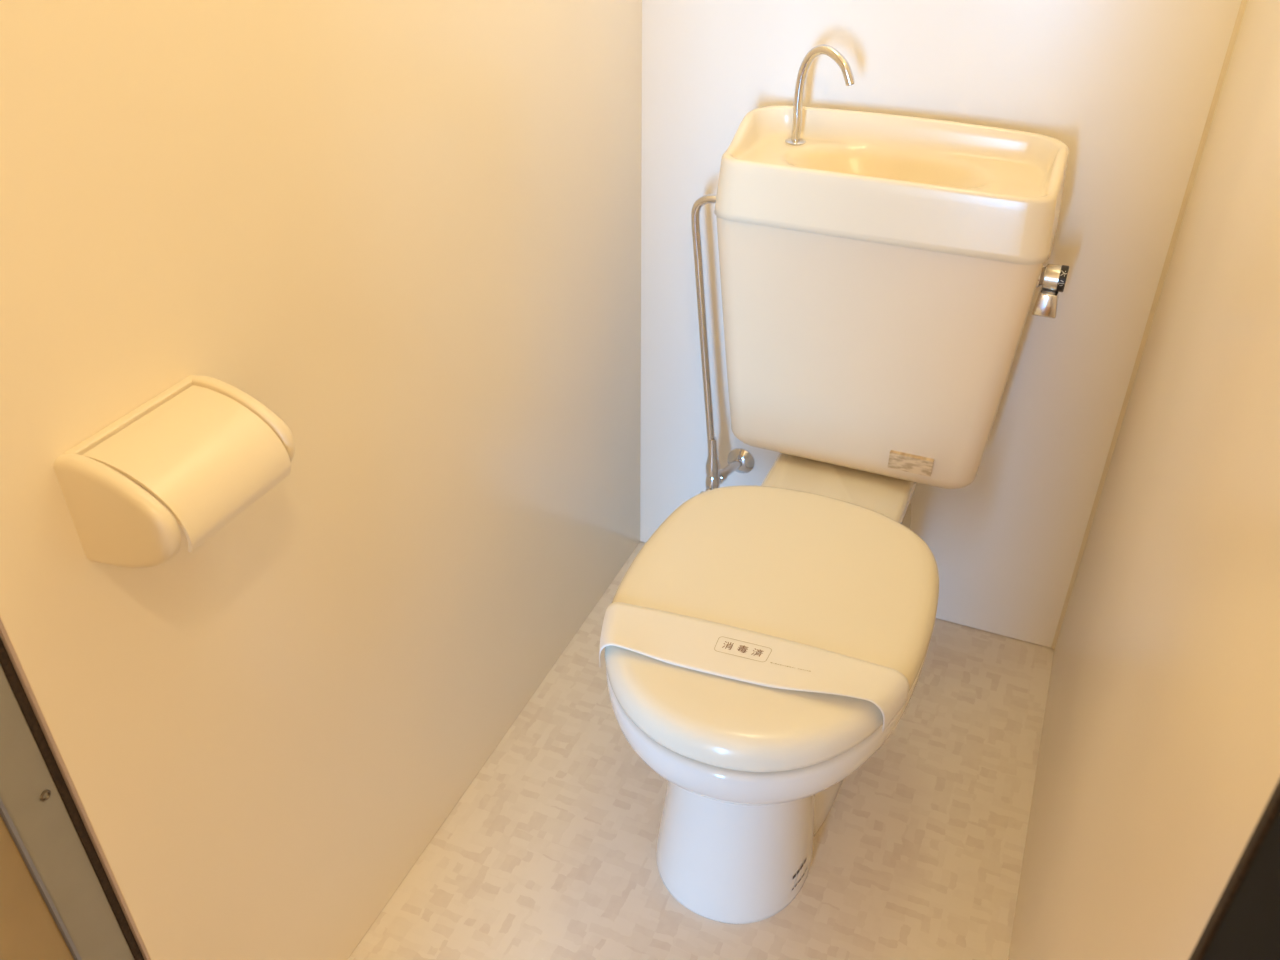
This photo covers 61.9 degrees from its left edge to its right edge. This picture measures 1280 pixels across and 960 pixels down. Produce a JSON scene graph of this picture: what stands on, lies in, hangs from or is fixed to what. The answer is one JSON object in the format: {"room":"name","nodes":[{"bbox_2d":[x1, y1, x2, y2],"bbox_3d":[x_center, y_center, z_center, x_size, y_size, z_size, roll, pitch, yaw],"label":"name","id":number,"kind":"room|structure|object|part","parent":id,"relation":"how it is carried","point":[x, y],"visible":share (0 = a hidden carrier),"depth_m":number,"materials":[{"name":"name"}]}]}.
{"room":"toilet room","nodes":[
{"label":"toilet room","id":0,"kind":"room"},
{"bbox_2d":[0,0,641,959],"bbox_3d":[-0.257,-0.458,1.100,0.050,2.149,1.217,13,36,19],"label":"wall","id":1,"kind":"structure","parent":0,"point":[408,231],"depth_m":1.11,"materials":[{"name":"white paint"}]},
{"bbox_2d":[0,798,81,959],"bbox_3d":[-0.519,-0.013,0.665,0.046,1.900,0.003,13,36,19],"label":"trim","id":2,"kind":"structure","parent":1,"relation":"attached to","point":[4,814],"depth_m":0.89,"materials":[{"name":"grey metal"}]},
{"bbox_2d":[0,637,143,959],"bbox_3d":[-0.510,-0.025,0.682,0.046,1.900,0.042,13,36,19],"label":"trim","id":3,"kind":"structure","parent":1,"relation":"attached to","point":[29,794],"depth_m":0.89,"materials":[{"name":"paint"}]},
{"bbox_2d":[0,618,150,959],"bbox_3d":[-0.480,-0.036,0.699,0.013,1.900,0.003,13,36,19],"label":"trim","id":4,"kind":"structure","parent":1,"relation":"attached to","point":[6,641],"depth_m":0.89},
{"bbox_2d":[54,375,294,567],"bbox_3d":[-0.365,-0.003,0.869,0.102,0.102,0.152,13,36,19],"label":"toilet paper holder","id":5,"kind":"object","parent":1,"relation":"attached to","point":[201,451],"visible":1,"depth_m":0.83,"materials":[{"name":"plastic"}]},
{"bbox_3d":[-0.408,-0.013,0.884,0.009,0.098,0.132,13,36,19],"label":"plate","id":6,"kind":"part","parent":5,"relation":"part of","materials":[{"name":"plastic"}]},
{"bbox_2d":[348,541,1053,959],"bbox_3d":[0.135,0.542,1.587,0.900,0.050,1.297,13,36,19],"label":"floor","id":7,"kind":"structure","parent":0,"point":[549,851],"depth_m":1.56,"materials":[{"name":"plastic"}]},
{"bbox_2d":[605,44,1068,923],"bbox_3d":[0.233,0.027,1.419,0.483,0.992,0.802,13,36,19],"label":"toilet","id":8,"kind":"object","parent":7,"relation":"on","point":[880,274],"visible":0.98,"depth_m":1.44,"materials":[{"name":"ceramic"}]},
{"bbox_2d":[599,602,908,732],"bbox_3d":[0.122,0.216,1.257,0.378,0.048,0.087,11,36,16],"label":"band","id":9,"kind":"object","parent":8,"relation":"on","point":[697,644],"visible":1,"depth_m":1.25,"materials":[{"name":"white paper"}]},
{"bbox_3d":[0.121,0.199,1.256,0.065,0.001,0.030,13,36,19],"label":"stamp frame","id":10,"kind":"part","parent":9,"relation":"part of","materials":[{"name":"white paper"}]},
{"bbox_3d":[0.165,0.281,1.437,0.392,0.230,0.512,13,36,19],"label":"bowl","id":11,"kind":"part","parent":8,"relation":"part of","materials":[{"name":"ceramic"}]},
{"bbox_3d":[0.166,0.161,1.356,0.395,0.042,0.515,13,36,19],"label":"lid","id":12,"kind":"part","parent":8,"relation":"part of","materials":[{"name":"plastic"}]},
{"bbox_3d":[0.339,-0.215,1.600,0.451,0.388,0.177,13,36,19],"label":"tank","id":13,"kind":"part","parent":8,"relation":"part of","materials":[{"name":"ceramic"}]},
{"bbox_2d":[714,44,1068,264],"bbox_3d":[0.342,-0.455,1.439,0.456,0.214,0.190,13,36,19],"label":"basin","id":14,"kind":"object","parent":8,"relation":"in","point":[958,193],"depth_m":1.44,"materials":[{"name":"beige ceramic"}]},
{"bbox_3d":[0.556,-0.242,1.459,0.032,0.036,0.022,13,36,19],"label":"flush lever","id":15,"kind":"part","parent":8,"relation":"part of","materials":[{"name":"silver metal"}]},
{"bbox_3d":[0.558,-0.275,1.448,0.020,0.035,0.035,13,36,19],"label":"flush knob","id":16,"kind":"part","parent":8,"relation":"part of","materials":[{"name":"silver metal"}]},
{"bbox_2d":[640,0,1241,647],"bbox_3d":[0.381,-0.691,1.446,0.900,2.148,0.050,13,36,19],"label":"wall","id":17,"kind":"structure","parent":0,"point":[1128,87],"depth_m":1.58,"materials":[{"name":"white paint"}]},
{"bbox_2d":[691,194,754,493],"bbox_3d":[0.149,-0.214,1.789,0.132,0.557,0.066,-21,39,-28],"label":"supply pipe","id":18,"kind":"object","parent":17,"relation":"attached to","point":[740,460],"visible":0.8,"depth_m":1.79,"materials":[{"name":"silver metal"}]},
{"bbox_3d":[0.161,-0.018,1.931,0.023,0.023,0.100,25,41,31],"label":"valve arm","id":19,"kind":"part","parent":18,"relation":"part of","materials":[{"name":"silver metal"}]},
{"bbox_2d":[1051,0,1247,649],"bbox_3d":[0.736,-0.589,1.296,0.006,2.146,0.006,13,36,19],"label":"trim","id":20,"kind":"structure","parent":17,"relation":"attached to","point":[1243,2],"depth_m":1.52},
{"bbox_2d":[1008,0,1279,959],"bbox_3d":[0.527,-0.273,0.829,0.050,2.149,1.207,13,36,19],"label":"wall","id":21,"kind":"structure","parent":0,"point":[1158,765],"depth_m":0.86,"materials":[{"name":"white paint"}]},
{"bbox_2d":[1189,779,1279,959],"bbox_3d":[0.287,0.143,0.436,0.054,1.900,0.009,13,36,19],"label":"trim","id":22,"kind":"structure","parent":21,"relation":"attached to","point":[1272,807],"depth_m":0.47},
{"bbox_2d":[1202,809,1279,959],"bbox_3d":[0.230,0.219,0.324,0.053,1.900,0.284,13,36,19],"label":"trim","id":23,"kind":"structure","parent":21,"relation":"attached to","point":[1249,929],"depth_m":0.44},
{"bbox_3d":[-0.121,-0.845,-0.094,0.900,0.170,0.100,13,36,19],"label":"wall","id":24,"kind":"structure","parent":0,"visible":0},
{"bbox_2d":[0,815,73,959],"bbox_3d":[-0.514,0.158,0.371,0.037,1.934,0.660,0,34,-1],"label":"door","id":25,"kind":"structure","parent":24,"relation":"in","point":[28,929],"depth_m":0.87,"materials":[{"name":"brown wood"}]}
]}

